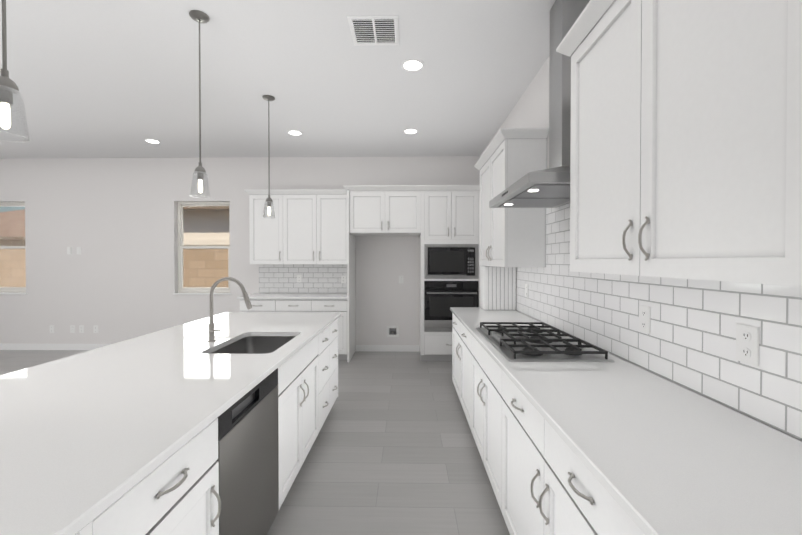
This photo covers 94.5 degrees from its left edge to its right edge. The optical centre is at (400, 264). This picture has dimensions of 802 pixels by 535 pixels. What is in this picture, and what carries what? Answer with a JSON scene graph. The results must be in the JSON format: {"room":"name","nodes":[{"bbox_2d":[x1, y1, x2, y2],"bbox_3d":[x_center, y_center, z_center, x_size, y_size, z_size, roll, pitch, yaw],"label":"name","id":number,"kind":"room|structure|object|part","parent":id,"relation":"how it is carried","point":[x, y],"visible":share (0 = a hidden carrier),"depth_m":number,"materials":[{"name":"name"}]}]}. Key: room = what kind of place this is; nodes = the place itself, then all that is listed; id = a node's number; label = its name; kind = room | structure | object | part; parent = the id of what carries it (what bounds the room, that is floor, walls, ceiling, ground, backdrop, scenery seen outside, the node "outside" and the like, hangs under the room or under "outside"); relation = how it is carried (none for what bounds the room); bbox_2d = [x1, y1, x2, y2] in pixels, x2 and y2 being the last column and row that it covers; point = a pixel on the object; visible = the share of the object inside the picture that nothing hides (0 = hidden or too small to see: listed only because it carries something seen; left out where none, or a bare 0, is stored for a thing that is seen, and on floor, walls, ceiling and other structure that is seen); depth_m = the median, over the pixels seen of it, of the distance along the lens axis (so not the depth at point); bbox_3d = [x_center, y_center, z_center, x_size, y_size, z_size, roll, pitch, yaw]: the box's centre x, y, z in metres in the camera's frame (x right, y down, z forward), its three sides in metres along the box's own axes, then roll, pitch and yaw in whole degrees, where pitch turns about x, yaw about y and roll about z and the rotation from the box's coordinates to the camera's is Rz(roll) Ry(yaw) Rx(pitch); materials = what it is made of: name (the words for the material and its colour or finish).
{"room":"kitchen","nodes":[
{"label":"kitchen","id":0,"kind":"room"},
{"bbox_2d":[0,156,479,344],"bbox_3d":[-3.184,-0.167,5.936,8.826,3.050,0.150,0,1,1],"label":"wall","id":1,"kind":"structure","parent":0,"point":[116,221],"depth_m":5.88,"materials":[{"name":"paint"}]},
{"bbox_2d":[0,202,25,291],"bbox_3d":[-6.436,-0.283,6.028,0.900,1.460,0.050,0,1,1],"label":"window","id":2,"kind":"structure","parent":1,"relation":"in","point":[12,203],"depth_m":6.02,"materials":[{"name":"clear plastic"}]},
{"bbox_3d":[-6.436,-0.626,6.037,0.771,0.646,0.004,0,1,1],"label":"window glass","id":3,"kind":"part","parent":2,"relation":"part of","materials":[{"name":"glass"}]},
{"bbox_3d":[-6.436,-0.617,6.037,0.816,0.708,0.021,0,1,1],"label":"window sash","id":4,"kind":"part","parent":2,"relation":"part of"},
{"bbox_3d":[-6.436,0.055,6.022,0.752,0.636,0.004,0,1,1],"label":"window glass","id":5,"kind":"part","parent":2,"relation":"part of","materials":[{"name":"glass"}]},
{"bbox_3d":[-6.436,0.051,6.022,0.816,0.708,0.022,0,1,1],"label":"window sash","id":6,"kind":"part","parent":2,"relation":"part of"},
{"bbox_2d":[50,325,53,332],"bbox_3d":[-5.568,1.023,5.913,0.075,0.120,0.008,0,1,1],"label":"electrical outlet","id":7,"kind":"object","parent":1,"relation":"attached to","point":[51,328],"visible":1,"depth_m":5.91,"materials":[{"name":"plastic"}]},
{"bbox_2d":[67,247,71,253],"bbox_3d":[-5.268,-0.227,5.889,0.075,0.120,0.018,0,1,1],"label":"light switch","id":8,"kind":"object","parent":1,"relation":"attached to","point":[69,250],"visible":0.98,"depth_m":5.88,"materials":[{"name":"plastic"}]},
{"bbox_2d":[70,325,74,332],"bbox_3d":[-5.233,1.023,5.907,0.075,0.120,0.008,0,1,1],"label":"electrical outlet","id":9,"kind":"object","parent":1,"relation":"attached to","point":[72,328],"visible":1,"depth_m":5.91,"materials":[{"name":"plastic"}]},
{"bbox_2d":[79,325,83,332],"bbox_3d":[-5.088,1.024,5.904,0.075,0.120,0.008,0,1,1],"label":"electrical outlet","id":10,"kind":"object","parent":1,"relation":"attached to","point":[81,328],"visible":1,"depth_m":5.90,"materials":[{"name":"plastic"}]},
{"bbox_2d":[93,325,97,332],"bbox_3d":[-4.858,1.024,5.900,0.075,0.120,0.008,0,1,1],"label":"electrical outlet","id":11,"kind":"object","parent":1,"relation":"attached to","point":[95,328],"visible":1,"depth_m":5.90,"materials":[{"name":"plastic"}]},
{"bbox_2d":[173,293,230,294],"bbox_3d":[-3.143,0.460,5.899,0.930,0.021,0.107,0,1,1],"label":"window sill","id":12,"kind":"structure","parent":1,"relation":"attached to","point":[201,294],"depth_m":5.85,"materials":[{"name":"wood"}]},
{"bbox_2d":[177,202,229,292],"bbox_3d":[-3.142,-0.282,5.969,0.890,1.460,0.050,0,1,1],"label":"window","id":13,"kind":"structure","parent":1,"relation":"in","point":[179,204],"depth_m":5.96,"materials":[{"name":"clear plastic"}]},
{"bbox_3d":[-3.142,0.052,5.963,0.806,0.708,0.022,0,1,1],"label":"window sash","id":14,"kind":"part","parent":13,"relation":"part of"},
{"bbox_3d":[-3.141,-0.616,5.978,0.806,0.708,0.021,0,1,1],"label":"window sash","id":15,"kind":"part","parent":13,"relation":"part of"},
{"bbox_3d":[-3.142,0.056,5.963,0.742,0.636,0.004,0,1,1],"label":"window glass","id":16,"kind":"part","parent":13,"relation":"part of","materials":[{"name":"glass"}]},
{"bbox_3d":[-3.141,-0.625,5.979,0.761,0.646,0.004,0,1,1],"label":"window glass","id":17,"kind":"part","parent":13,"relation":"part of","materials":[{"name":"glass"}]},
{"bbox_2d":[0,343,418,351],"bbox_3d":[-3.656,1.309,5.879,7.886,0.100,0.013,0,1,1],"label":"baseboard","id":18,"kind":"structure","parent":1,"relation":"attached to","point":[372,348],"depth_m":5.90,"materials":[{"name":"wood"}]},
{"bbox_2d":[249,194,284,263],"bbox_3d":[-1.992,-0.526,5.660,0.499,1.034,0.348,0,1,1],"label":"upper cabinet","id":19,"kind":"object","parent":1,"relation":"attached to","point":[267,234],"depth_m":5.49,"materials":[{"name":"white wood"}]},
{"bbox_3d":[-1.995,-0.523,5.496,0.496,1.028,0.020,0,1,1],"label":"door","id":20,"kind":"part","parent":19,"relation":"part of","materials":[{"name":"wood"}]},
{"bbox_2d":[259,264,346,292],"bbox_3d":[-1.489,0.212,5.831,1.500,0.465,0.009,0,1,1],"label":"tile backsplash","id":21,"kind":"structure","parent":1,"relation":"attached to","point":[316,278],"depth_m":5.83,"materials":[{"name":"tile"}]},
{"bbox_2d":[297,275,301,282],"bbox_3d":[-1.599,0.219,5.824,0.075,0.120,0.008,0,1,1],"label":"outlet","id":22,"kind":"object","parent":21,"relation":"attached to","point":[299,278],"visible":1,"depth_m":5.82,"materials":[{"name":"plastic"}]},
{"bbox_2d":[341,276,345,282],"bbox_3d":[-0.899,0.229,5.811,0.075,0.120,0.008,0,1,1],"label":"outlet","id":23,"kind":"object","parent":21,"relation":"attached to","point":[343,279],"visible":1,"depth_m":5.81,"materials":[{"name":"plastic"}]},
{"bbox_2d":[285,194,346,263],"bbox_3d":[-1.244,-0.526,5.646,0.999,1.034,0.348,0,1,1],"label":"upper cabinet","id":24,"kind":"object","parent":1,"relation":"attached to","point":[305,229],"depth_m":5.48,"materials":[{"name":"white wood"}]},
{"bbox_3d":[-1.496,-0.523,5.487,0.496,1.028,0.020,0,1,1],"label":"door","id":25,"kind":"part","parent":24,"relation":"part of","materials":[{"name":"wood"}]},
{"bbox_3d":[-0.997,-0.522,5.478,0.496,1.028,0.020,0,1,1],"label":"door","id":26,"kind":"part","parent":24,"relation":"part of","materials":[{"name":"wood"}]},
{"bbox_2d":[348,185,423,236],"bbox_3d":[-0.218,-0.777,5.491,1.003,0.658,0.618,0,1,1],"label":"upper cabinet","id":27,"kind":"object","parent":1,"relation":"attached to","point":[372,210],"depth_m":5.19,"materials":[{"name":"white wood"}]},
{"bbox_3d":[-0.733,0.160,5.495,0.027,2.405,0.648,0,1,1],"label":"fridge panel","id":28,"kind":"part","parent":27,"relation":"part of","materials":[{"name":"wood"}]},
{"bbox_3d":[-0.538,-1.074,5.468,3.514,0.064,0.668,0,1,1],"label":"crown","id":29,"kind":"part","parent":27,"relation":"part of","materials":[{"name":"wood"}]},
{"bbox_3d":[-0.474,-0.734,5.197,0.498,0.567,0.020,0,1,1],"label":"overfridge door","id":30,"kind":"part","parent":27,"relation":"part of","materials":[{"name":"wood"}]},
{"bbox_3d":[0.027,-0.734,5.188,0.498,0.567,0.020,0,1,1],"label":"overfridge door","id":31,"kind":"part","parent":27,"relation":"part of","materials":[{"name":"wood"}]},
{"bbox_2d":[387,326,398,336],"bbox_3d":[-0.129,1.044,5.810,0.190,0.180,0.020,0,1,1],"label":"outlet box","id":32,"kind":"object","parent":1,"relation":"attached to","point":[392,331],"visible":1,"depth_m":5.82,"materials":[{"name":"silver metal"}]},
{"bbox_2d":[420,189,479,244],"bbox_3d":[0.709,-0.669,5.466,0.812,0.744,0.600,0,1,1],"label":"upper cabinet","id":33,"kind":"object","parent":1,"relation":"attached to","point":[442,222],"depth_m":5.17,"materials":[{"name":"white wood"}]},
{"bbox_3d":[0.516,-0.684,5.180,0.373,0.667,0.020,0,1,1],"label":"door","id":34,"kind":"part","parent":33,"relation":"part of","materials":[{"name":"wood"}]},
{"bbox_3d":[0.892,-0.684,5.173,0.373,0.667,0.020,0,1,1],"label":"door","id":35,"kind":"part","parent":33,"relation":"part of","materials":[{"name":"wood"}]},
{"bbox_2d":[420,241,479,276],"bbox_3d":[0.709,-0.073,5.462,0.752,0.438,0.601,0,1,1],"label":"upper cabinet","id":36,"kind":"object","parent":1,"relation":"attached to","point":[437,258],"depth_m":5.16,"materials":[{"name":"white wood"}]},
{"bbox_2d":[424,244,478,278],"bbox_3d":[0.709,-0.050,5.461,0.752,0.483,0.604,0,1,1],"label":"microwave","id":37,"kind":"object","parent":36,"relation":"in","point":[441,261],"depth_m":5.16,"materials":[{"name":"silver metal"}]},
{"bbox_2d":[0,350,509,534],"bbox_3d":[-3.263,1.466,1.555,9.126,0.120,8.950,0,1,1],"label":"floor","id":38,"kind":"structure","parent":0,"point":[394,450],"depth_m":2.63,"materials":[{"name":"tile"}]},
{"bbox_2d":[80,313,340,534],"bbox_3d":[-1.043,0.956,2.195,0.880,0.885,2.840,0,1,1],"label":"kitchen island","id":39,"kind":"object","parent":38,"relation":"on","point":[211,425],"depth_m":1.52,"materials":[{"name":"white wood"}]},
{"bbox_3d":[-0.666,0.621,1.059,0.020,0.147,0.527,0,1,1],"label":"cab drawer","id":40,"kind":"part","parent":39,"relation":"part of","materials":[{"name":"wood"}]},
{"bbox_2d":[0,313,339,534],"bbox_3d":[-1.186,0.499,2.162,1.155,0.030,2.960,0,1,1],"label":"island countertop","id":41,"kind":"structure","parent":39,"relation":"on","point":[77,430],"depth_m":1.27,"materials":[{"name":"stone"}]},
{"bbox_2d":[204,277,251,340],"bbox_3d":[-1.080,0.280,2.324,0.284,0.405,0.080,0,1,1],"label":"faucet","id":42,"kind":"object","parent":41,"relation":"on","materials":[{"name":"silver metal"}]},
{"bbox_2d":[208,333,295,352],"bbox_3d":[-0.906,0.617,2.338,0.450,0.233,0.670,0,1,1],"label":"sink","id":43,"kind":"object","parent":41,"relation":"in","point":[251,342],"depth_m":2.64,"materials":[{"name":"metal"}]},
{"bbox_3d":[-0.640,0.621,1.058,0.033,0.011,0.145,0,1,1],"label":"cab pull","id":44,"kind":"part","parent":39,"relation":"part of","materials":[{"name":"silver metal"}]},
{"bbox_3d":[-0.666,1.001,1.063,0.020,0.593,0.527,0,1,1],"label":"cab door","id":45,"kind":"part","parent":39,"relation":"part of","materials":[{"name":"wood"}]},
{"bbox_3d":[-0.636,0.831,1.276,0.033,0.145,0.010,0,1,1],"label":"cab pull","id":46,"kind":"part","parent":39,"relation":"part of","materials":[{"name":"silver metal"}]},
{"bbox_2d":[216,368,278,534],"bbox_3d":[-0.930,0.961,1.637,0.572,0.863,0.602,0,1,1],"label":"dishwasher","id":47,"kind":"object","parent":39,"relation":"in","point":[247,461],"depth_m":1.59,"materials":[{"name":"silver metal"}]},
{"bbox_3d":[-0.647,0.989,2.155,0.020,0.593,0.432,0,1,1],"label":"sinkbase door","id":48,"kind":"part","parent":39,"relation":"part of","materials":[{"name":"wood"}]},
{"bbox_3d":[-0.617,0.819,2.325,0.033,0.145,0.010,0,1,1],"label":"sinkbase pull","id":49,"kind":"part","parent":39,"relation":"part of","materials":[{"name":"silver metal"}]},
{"bbox_3d":[-0.615,0.818,2.416,0.033,0.145,0.010,0,1,1],"label":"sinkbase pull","id":50,"kind":"part","parent":39,"relation":"part of","materials":[{"name":"silver metal"}]},
{"bbox_3d":[-0.639,0.984,2.590,0.020,0.593,0.432,0,1,1],"label":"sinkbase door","id":51,"kind":"part","parent":39,"relation":"part of","materials":[{"name":"wood"}]},
{"bbox_3d":[-0.631,0.608,2.999,0.020,0.162,0.387,0,1,1],"label":"cab drawer","id":52,"kind":"part","parent":39,"relation":"part of","materials":[{"name":"wood"}]},
{"bbox_3d":[-0.631,0.837,3.001,0.020,0.292,0.387,0,1,1],"label":"cab drawer","id":53,"kind":"part","parent":39,"relation":"part of","materials":[{"name":"wood"}]},
{"bbox_3d":[-0.631,1.131,3.004,0.020,0.290,0.387,0,1,1],"label":"cab drawer","id":54,"kind":"part","parent":39,"relation":"part of","materials":[{"name":"wood"}]},
{"bbox_3d":[-0.625,0.603,3.384,0.020,0.162,0.377,0,1,1],"label":"cab drawer","id":55,"kind":"part","parent":39,"relation":"part of","materials":[{"name":"wood"}]},
{"bbox_3d":[-0.625,0.833,3.386,0.020,0.292,0.377,0,1,1],"label":"cab drawer","id":56,"kind":"part","parent":39,"relation":"part of","materials":[{"name":"wood"}]},
{"bbox_3d":[-0.625,1.127,3.389,0.020,0.290,0.377,0,1,1],"label":"cab drawer","id":57,"kind":"part","parent":39,"relation":"part of","materials":[{"name":"wood"}]},
{"bbox_2d":[240,301,276,312],"bbox_3d":[-2.020,0.920,5.536,0.510,0.886,0.608,0,1,1],"label":"base cabinet","id":58,"kind":"object","parent":38,"relation":"on","point":[257,306],"depth_m":5.23,"materials":[{"name":"white wood"}]},
{"bbox_3d":[-2.025,0.576,5.239,0.507,0.147,0.020,0,1,1],"label":"cab drawer","id":59,"kind":"part","parent":58,"relation":"part of","materials":[{"name":"wood"}]},
{"bbox_3d":[-2.025,0.956,5.243,0.507,0.593,0.020,0,1,1],"label":"cab door","id":60,"kind":"part","parent":58,"relation":"part of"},
{"bbox_2d":[277,301,346,359],"bbox_3d":[-1.256,0.920,5.522,1.018,0.886,0.608,0,1,1],"label":"base cabinet","id":61,"kind":"object","parent":38,"relation":"on","point":[299,302],"depth_m":5.22,"materials":[{"name":"white wood"}]},
{"bbox_2d":[237,293,346,300],"bbox_3d":[-1.523,0.462,5.509,1.552,0.030,0.633,0,1,1],"label":"countertop","id":62,"kind":"structure","parent":61,"relation":"on","point":[255,296],"depth_m":5.25,"materials":[{"name":"stone"}]},
{"bbox_3d":[-1.515,0.956,5.234,0.506,0.593,0.020,0,1,1],"label":"cab door","id":63,"kind":"part","parent":61,"relation":"part of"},
{"bbox_3d":[-1.515,0.576,5.229,0.506,0.147,0.020,0,1,1],"label":"cab drawer","id":64,"kind":"part","parent":61,"relation":"part of","materials":[{"name":"wood"}]},
{"bbox_3d":[-1.006,0.576,5.220,0.506,0.147,0.020,0,1,1],"label":"cab drawer","id":65,"kind":"part","parent":61,"relation":"part of","materials":[{"name":"wood"}]},
{"bbox_3d":[-1.006,0.956,5.224,0.506,0.593,0.020,0,1,1],"label":"cab door","id":66,"kind":"part","parent":61,"relation":"part of","materials":[{"name":"wood"}]},
{"bbox_2d":[420,325,451,360],"bbox_3d":[0.709,1.152,5.486,0.812,0.420,0.600,0,1,1],"label":"base cabinet","id":67,"kind":"object","parent":38,"relation":"on","point":[433,346],"depth_m":5.19,"materials":[{"name":"white wood"}]},
{"bbox_3d":[0.704,1.118,5.196,0.749,0.270,0.020,0,1,1],"label":"drawer","id":68,"kind":"part","parent":67,"relation":"part of","materials":[{"name":"wood"}]},
{"bbox_2d":[420,277,479,332],"bbox_3d":[0.709,0.576,5.466,0.752,0.689,0.607,0,1,1],"label":"base cabinet","id":69,"kind":"object","parent":38,"relation":"on","point":[437,294],"depth_m":5.17,"materials":[{"name":"white wood"}]},
{"bbox_2d":[424,281,478,331],"bbox_3d":[0.708,0.577,5.440,0.752,0.710,0.660,0,1,1],"label":"oven","id":70,"kind":"object","parent":69,"relation":"in","point":[439,296],"depth_m":5.17,"materials":[{"name":"black metal"}]},
{"bbox_2d":[452,314,469,425],"bbox_3d":[0.861,0.943,3.445,0.622,0.884,1.210,0,1,1],"label":"base cabinet","id":71,"kind":"object","parent":38,"relation":"on","point":[460,340],"depth_m":3.38,"materials":[{"name":"white wood"}]},
{"bbox_3d":[0.566,0.592,3.752,0.020,0.147,0.597,0,1,1],"label":"cab drawer","id":72,"kind":"part","parent":71,"relation":"part of","materials":[{"name":"wood"}]},
{"bbox_3d":[0.566,0.972,3.756,0.020,0.593,0.597,0,1,1],"label":"cab door","id":73,"kind":"part","parent":71,"relation":"part of","materials":[{"name":"wood"}]},
{"bbox_3d":[0.555,0.598,3.147,0.020,0.147,0.607,0,1,1],"label":"cab drawer","id":74,"kind":"part","parent":71,"relation":"part of","materials":[{"name":"wood"}]},
{"bbox_3d":[0.555,0.978,3.151,0.020,0.593,0.607,0,1,1],"label":"cab door","id":75,"kind":"part","parent":71,"relation":"part of","materials":[{"name":"wood"}]},
{"bbox_2d":[470,338,497,500],"bbox_3d":[0.842,0.954,2.380,0.622,0.884,0.920,0,1,1],"label":"base cabinet","id":76,"kind":"object","parent":38,"relation":"on","point":[483,372],"depth_m":2.33,"materials":[{"name":"white wood"}]},
{"bbox_3d":[0.546,0.984,2.617,0.020,0.593,0.457,0,1,1],"label":"cab door","id":77,"kind":"part","parent":76,"relation":"part of","materials":[{"name":"wood"}]},
{"bbox_3d":[0.516,0.818,2.430,0.033,0.145,0.010,0,1,1],"label":"cab pull","id":78,"kind":"part","parent":76,"relation":"part of","materials":[{"name":"silver metal"}]},
{"bbox_3d":[0.514,0.819,2.340,0.033,0.145,0.010,0,1,1],"label":"cab pull","id":79,"kind":"part","parent":76,"relation":"part of","materials":[{"name":"silver metal"}]},
{"bbox_3d":[0.538,0.989,2.157,0.020,0.593,0.457,0,1,1],"label":"cab door","id":80,"kind":"part","parent":76,"relation":"part of","materials":[{"name":"wood"}]},
{"bbox_2d":[478,266,515,309],"bbox_3d":[1.019,0.237,3.915,0.324,0.452,0.250,0,1,1],"label":"wall panel","id":81,"kind":"object","parent":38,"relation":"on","point":[497,284],"depth_m":3.79,"materials":[{"name":"white wood"}]},
{"bbox_2d":[498,370,641,534],"bbox_3d":[0.823,0.966,1.301,0.622,0.884,1.239,0,1,1],"label":"base cabinet","id":82,"kind":"object","parent":38,"relation":"on","point":[543,489],"depth_m":1.36,"materials":[{"name":"white wood"}]},
{"bbox_3d":[0.502,0.615,1.626,0.033,0.011,0.145,0,1,1],"label":"cab pull","id":83,"kind":"part","parent":82,"relation":"part of","materials":[{"name":"silver metal"}]},
{"bbox_3d":[0.528,0.615,1.625,0.020,0.147,0.592,0,1,1],"label":"cab drawer","id":84,"kind":"part","parent":82,"relation":"part of","materials":[{"name":"wood"}]},
{"bbox_3d":[0.528,0.995,1.629,0.020,0.593,0.592,0,1,1],"label":"cab door","id":85,"kind":"part","parent":82,"relation":"part of","materials":[{"name":"wood"}]},
{"bbox_3d":[0.497,0.830,1.375,0.033,0.145,0.010,0,1,1],"label":"cab pull","id":86,"kind":"part","parent":82,"relation":"part of","materials":[{"name":"silver metal"}]},
{"bbox_3d":[0.496,0.831,1.286,0.033,0.145,0.010,0,1,1],"label":"cab pull","id":87,"kind":"part","parent":82,"relation":"part of","materials":[{"name":"silver metal"}]},
{"bbox_3d":[0.518,1.001,1.039,0.020,0.593,0.582,0,1,1],"label":"cab door","id":88,"kind":"part","parent":82,"relation":"part of","materials":[{"name":"wood"}]},
{"bbox_3d":[0.491,0.621,1.036,0.033,0.011,0.145,0,1,1],"label":"cab pull","id":89,"kind":"part","parent":82,"relation":"part of","materials":[{"name":"silver metal"}]},
{"bbox_3d":[0.518,0.621,1.035,0.020,0.147,0.582,0,1,1],"label":"cab drawer","id":90,"kind":"part","parent":82,"relation":"part of","materials":[{"name":"wood"}]},
{"bbox_2d":[450,307,801,534],"bbox_3d":[0.828,0.497,2.354,0.649,0.031,3.384,0,1,1],"label":"countertop","id":91,"kind":"structure","parent":82,"relation":"on","point":[674,459],"depth_m":1.06,"materials":[{"name":"stone"}]},
{"bbox_2d":[476,322,613,361],"bbox_3d":[0.816,0.455,2.316,0.530,0.054,0.914,0,1,1],"label":"cooktop","id":92,"kind":"object","parent":91,"relation":"in","point":[513,343],"depth_m":2.13,"materials":[{"name":"black metal"}]},
{"bbox_2d":[0,0,555,158],"bbox_3d":[-3.263,-1.704,1.520,9.126,0.120,8.950,0,1,1],"label":"ceiling","id":93,"kind":"structure","parent":0,"point":[105,78],"depth_m":3.27,"materials":[{"name":"paint"}]},
{"bbox_2d":[0,0,30,141],"bbox_3d":[-1.360,-1.040,1.268,0.123,1.198,0.123,0,1,1],"label":"pendant light","id":94,"kind":"object","parent":93,"relation":"hanging from","point":[9,88],"visible":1,"depth_m":1.27,"materials":[{"name":"glass"}]},
{"bbox_3d":[-1.360,-0.510,1.274,0.026,0.088,0.026,0,1,1],"label":"bulb","id":95,"kind":"part","parent":94,"relation":"part of","materials":[{"name":"glass"}]},
{"bbox_3d":[-1.360,-0.525,1.274,0.123,0.167,0.123,0,1,1],"label":"lamp shade","id":96,"kind":"part","parent":94,"relation":"part of","materials":[{"name":"glass"}]},
{"bbox_2d":[144,139,160,143],"bbox_3d":[-3.383,-1.678,5.048,0.196,0.008,0.196,0,1,1],"label":"recessed light","id":97,"kind":"object","parent":93,"relation":"in","point":[152,141],"visible":0.98,"depth_m":5.04,"materials":[{"name":"plastic"}]},
{"bbox_2d":[189,10,210,197],"bbox_3d":[-1.339,-1.053,2.468,0.123,1.198,0.123,0,1,1],"label":"pendant light","id":98,"kind":"object","parent":93,"relation":"hanging from","point":[198,16],"visible":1,"depth_m":2.46,"materials":[{"name":"glass"}]},
{"bbox_3d":[-1.339,-0.538,2.474,0.123,0.167,0.123,0,1,1],"label":"lamp shade","id":99,"kind":"part","parent":98,"relation":"part of","materials":[{"name":"glass"}]},
{"bbox_3d":[-1.339,-0.523,2.474,0.026,0.088,0.026,0,1,1],"label":"bulb","id":100,"kind":"part","parent":98,"relation":"part of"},
{"bbox_2d":[262,95,275,218],"bbox_3d":[-1.317,-1.067,3.698,0.123,1.198,0.123,0,1,1],"label":"pendant light","id":101,"kind":"object","parent":93,"relation":"hanging from","point":[268,98],"visible":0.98,"depth_m":3.69,"materials":[{"name":"glass"}]},
{"bbox_3d":[-1.317,-0.551,3.703,0.123,0.167,0.123,0,1,1],"label":"lamp shade","id":102,"kind":"part","parent":101,"relation":"part of","materials":[{"name":"glass"}]},
{"bbox_2d":[287,130,302,135],"bbox_3d":[-1.349,-1.675,4.712,0.196,0.008,0.196,0,1,1],"label":"recessed light","id":103,"kind":"object","parent":93,"relation":"in","point":[295,133],"visible":1,"depth_m":4.72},
{"bbox_2d":[347,16,398,45],"bbox_3d":[-0.186,-1.652,2.626,0.340,0.006,0.330,0,1,1],"label":"ceiling vent","id":104,"kind":"object","parent":93,"relation":"in","point":[369,30],"visible":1,"depth_m":2.61,"materials":[{"name":"metal"}]},
{"bbox_2d":[403,128,417,133],"bbox_3d":[0.121,-1.674,4.656,0.196,0.008,0.196,0,1,1],"label":"recessed light","id":105,"kind":"object","parent":93,"relation":"in","point":[410,131],"visible":1,"depth_m":4.66,"materials":[{"name":"plastic"}]},
{"bbox_2d":[401,59,424,71],"bbox_3d":[0.098,-1.657,3.086,0.196,0.008,0.196,0,1,1],"label":"recessed light","id":106,"kind":"object","parent":93,"relation":"in","point":[412,65],"visible":1,"depth_m":3.08,"materials":[{"name":"plastic"}]},
{"bbox_2d":[480,0,801,440],"bbox_3d":[1.224,-0.118,1.457,0.150,3.050,8.950,0,1,1],"label":"wall","id":107,"kind":"structure","parent":0,"point":[530,109],"depth_m":3.23,"materials":[{"name":"paint"}]},
{"bbox_2d":[474,128,548,266],"bbox_3d":[0.990,-0.535,3.507,0.388,1.099,1.150,0,1,1],"label":"upper cabinet","id":108,"kind":"object","parent":107,"relation":"attached to","point":[512,237],"visible":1,"depth_m":2.99,"materials":[{"name":"white wood"}]},
{"bbox_3d":[0.861,-0.504,3.773,0.020,1.028,0.522,0,1,1],"label":"door","id":109,"kind":"part","parent":108,"relation":"part of","materials":[{"name":"wood"}]},
{"bbox_3d":[0.851,-0.498,3.248,0.020,1.028,0.522,0,1,1],"label":"door","id":110,"kind":"part","parent":108,"relation":"part of","materials":[{"name":"wood"}]},
{"bbox_3d":[0.990,-1.053,3.502,0.388,0.064,1.150,0,1,1],"label":"crown","id":111,"kind":"part","parent":108,"relation":"part of","materials":[{"name":"wood"}]},
{"bbox_2d":[489,0,592,207],"bbox_3d":[0.904,-1.033,2.320,0.502,1.235,0.914,0,1,1],"label":"range hood","id":112,"kind":"object","parent":107,"relation":"attached to","point":[548,188],"visible":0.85,"depth_m":2.23,"materials":[{"name":"silver metal"}]},
{"bbox_2d":[516,203,801,439],"bbox_3d":[1.155,-0.067,2.034,0.009,1.105,4.000,0,1,1],"label":"tile backsplash","id":113,"kind":"structure","parent":107,"relation":"attached to","point":[689,341],"depth_m":1.48,"materials":[{"name":"tile"}]},
{"bbox_2d":[525,284,527,296],"bbox_3d":[1.172,0.240,3.458,0.008,0.120,0.075,0,1,1],"label":"outlet","id":114,"kind":"object","parent":113,"relation":"attached to","point":[526,290],"visible":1,"depth_m":3.46,"materials":[{"name":"plastic"}]},
{"bbox_2d":[639,305,650,333],"bbox_3d":[1.141,0.254,1.738,0.008,0.125,0.080,0,1,1],"label":"outlet","id":115,"kind":"object","parent":113,"relation":"attached to","point":[644,318],"visible":1,"depth_m":1.73,"materials":[{"name":"plastic"}]},
{"bbox_2d":[736,323,758,365],"bbox_3d":[1.132,0.259,1.213,0.008,0.125,0.080,0,1,1],"label":"outlet","id":116,"kind":"object","parent":113,"relation":"attached to","point":[747,343],"visible":1,"depth_m":1.21,"materials":[{"name":"plastic"}]},
{"bbox_2d":[556,0,801,286],"bbox_3d":[0.950,-0.511,1.243,0.388,1.099,1.180,0,1,1],"label":"upper cabinet","id":117,"kind":"object","parent":107,"relation":"attached to","point":[686,143],"visible":1,"depth_m":1.05,"materials":[{"name":"white wood"}]},
{"bbox_3d":[0.950,-1.028,1.237,0.388,0.064,1.180,0,1,1],"label":"crown","id":118,"kind":"part","parent":117,"relation":"part of","materials":[{"name":"wood"}]},
{"bbox_3d":[0.821,-0.479,1.516,0.020,1.028,0.537,0,1,1],"label":"door","id":119,"kind":"part","parent":117,"relation":"part of","materials":[{"name":"wood"}]},
{"bbox_3d":[0.790,-0.087,1.295,0.033,0.145,0.010,0,1,1],"label":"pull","id":120,"kind":"part","parent":117,"relation":"part of","materials":[{"name":"silver metal"}]},
{"bbox_3d":[0.788,-0.086,1.205,0.033,0.145,0.010,0,1,1],"label":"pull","id":121,"kind":"part","parent":117,"relation":"part of","materials":[{"name":"silver metal"}]},
{"bbox_3d":[0.811,-0.474,0.976,0.020,1.028,0.537,0,1,1],"label":"door","id":122,"kind":"part","parent":117,"relation":"part of","materials":[{"name":"wood"}]},
{"bbox_3d":[-14.648,1.304,25.637,60.000,0.280,38.799,0,1,1],"label":"ground","id":123,"kind":"structure","parent":0,"visible":0},
{"bbox_2d":[0,240,24,245],"bbox_3d":[-25.121,-0.238,27.207,17.000,2.770,12.000,0,1,1],"label":"wall","id":124,"kind":"structure","parent":123,"relation":"on","point":[20,242],"depth_m":21.14,"materials":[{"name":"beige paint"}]},
{"bbox_2d":[0,209,24,236],"bbox_3d":[-25.121,-2.848,27.179,18.000,2.450,13.000,0,1,1],"label":"house roof","id":125,"kind":"structure","parent":124,"relation":"on","point":[14,222],"depth_m":23.38,"materials":[{"name":"tile"}]},
{"bbox_2d":[0,237,24,239],"bbox_3d":[-25.237,-1.482,20.679,18.040,0.180,0.030,0,1,1],"label":"fascia","id":126,"kind":"object","parent":125,"relation":"attached to","point":[18,238],"depth_m":20.60,"materials":[{"name":"beige"}]},
{"bbox_2d":[0,249,227,286],"bbox_3d":[-13.942,0.474,9.111,52.000,1.740,0.200,0,1,1],"label":"fence","id":127,"kind":"object","parent":123,"relation":"on","point":[210,273],"depth_m":8.85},
{"bbox_2d":[183,209,228,245],"bbox_3d":[-3.069,-0.265,15.911,12.500,3.070,9.800,0,1,1],"label":"wall","id":128,"kind":"structure","parent":123,"relation":"on","point":[222,217],"depth_m":11.05,"materials":[{"name":"paint"}]},
{"bbox_2d":[183,239,228,244],"bbox_3d":[-3.157,-0.678,10.992,12.560,0.180,0.030,0,1,1],"label":"band","id":129,"kind":"object","parent":128,"relation":"attached to","point":[213,242],"depth_m":11.02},
{"bbox_3d":[-3.069,-2.925,15.882,13.500,2.250,10.800,0,1,1],"label":"house roof","id":130,"kind":"structure","parent":0,"visible":0},
{"bbox_2d":[183,206,228,208],"bbox_3d":[-3.166,-1.671,10.481,13.540,0.180,0.030,0,1,1],"label":"fascia","id":131,"kind":"object","parent":130,"relation":"attached to","point":[207,207],"depth_m":10.51,"materials":[{"name":"wood"}]}
]}

